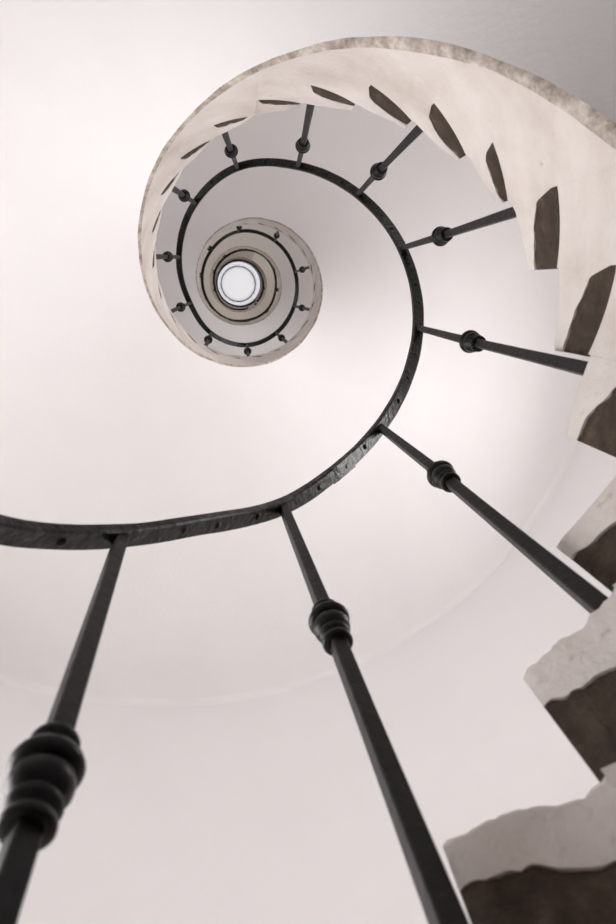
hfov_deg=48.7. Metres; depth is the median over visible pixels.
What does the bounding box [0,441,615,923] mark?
wall
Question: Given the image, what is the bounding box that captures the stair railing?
[0,104,607,923]
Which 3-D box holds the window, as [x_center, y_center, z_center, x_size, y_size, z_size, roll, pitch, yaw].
[-1.440,-3.696,14.110,0.888,1.728,0.888,-2,-75,-6]
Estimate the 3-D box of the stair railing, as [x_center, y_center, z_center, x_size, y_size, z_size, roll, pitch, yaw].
[-0.518,-1.527,5.734,0.842,13.346,0.891,23,-79,-11]
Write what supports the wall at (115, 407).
on the floor
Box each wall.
[0,0,615,923]
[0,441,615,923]
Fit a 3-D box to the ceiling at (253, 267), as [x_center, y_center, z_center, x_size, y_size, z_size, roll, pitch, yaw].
[-1.339,-3.457,13.189,4.800,0.200,4.800,-2,-75,-6]
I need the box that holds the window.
[218,262,259,304]
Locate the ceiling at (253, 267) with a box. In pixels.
[218,259,264,305]

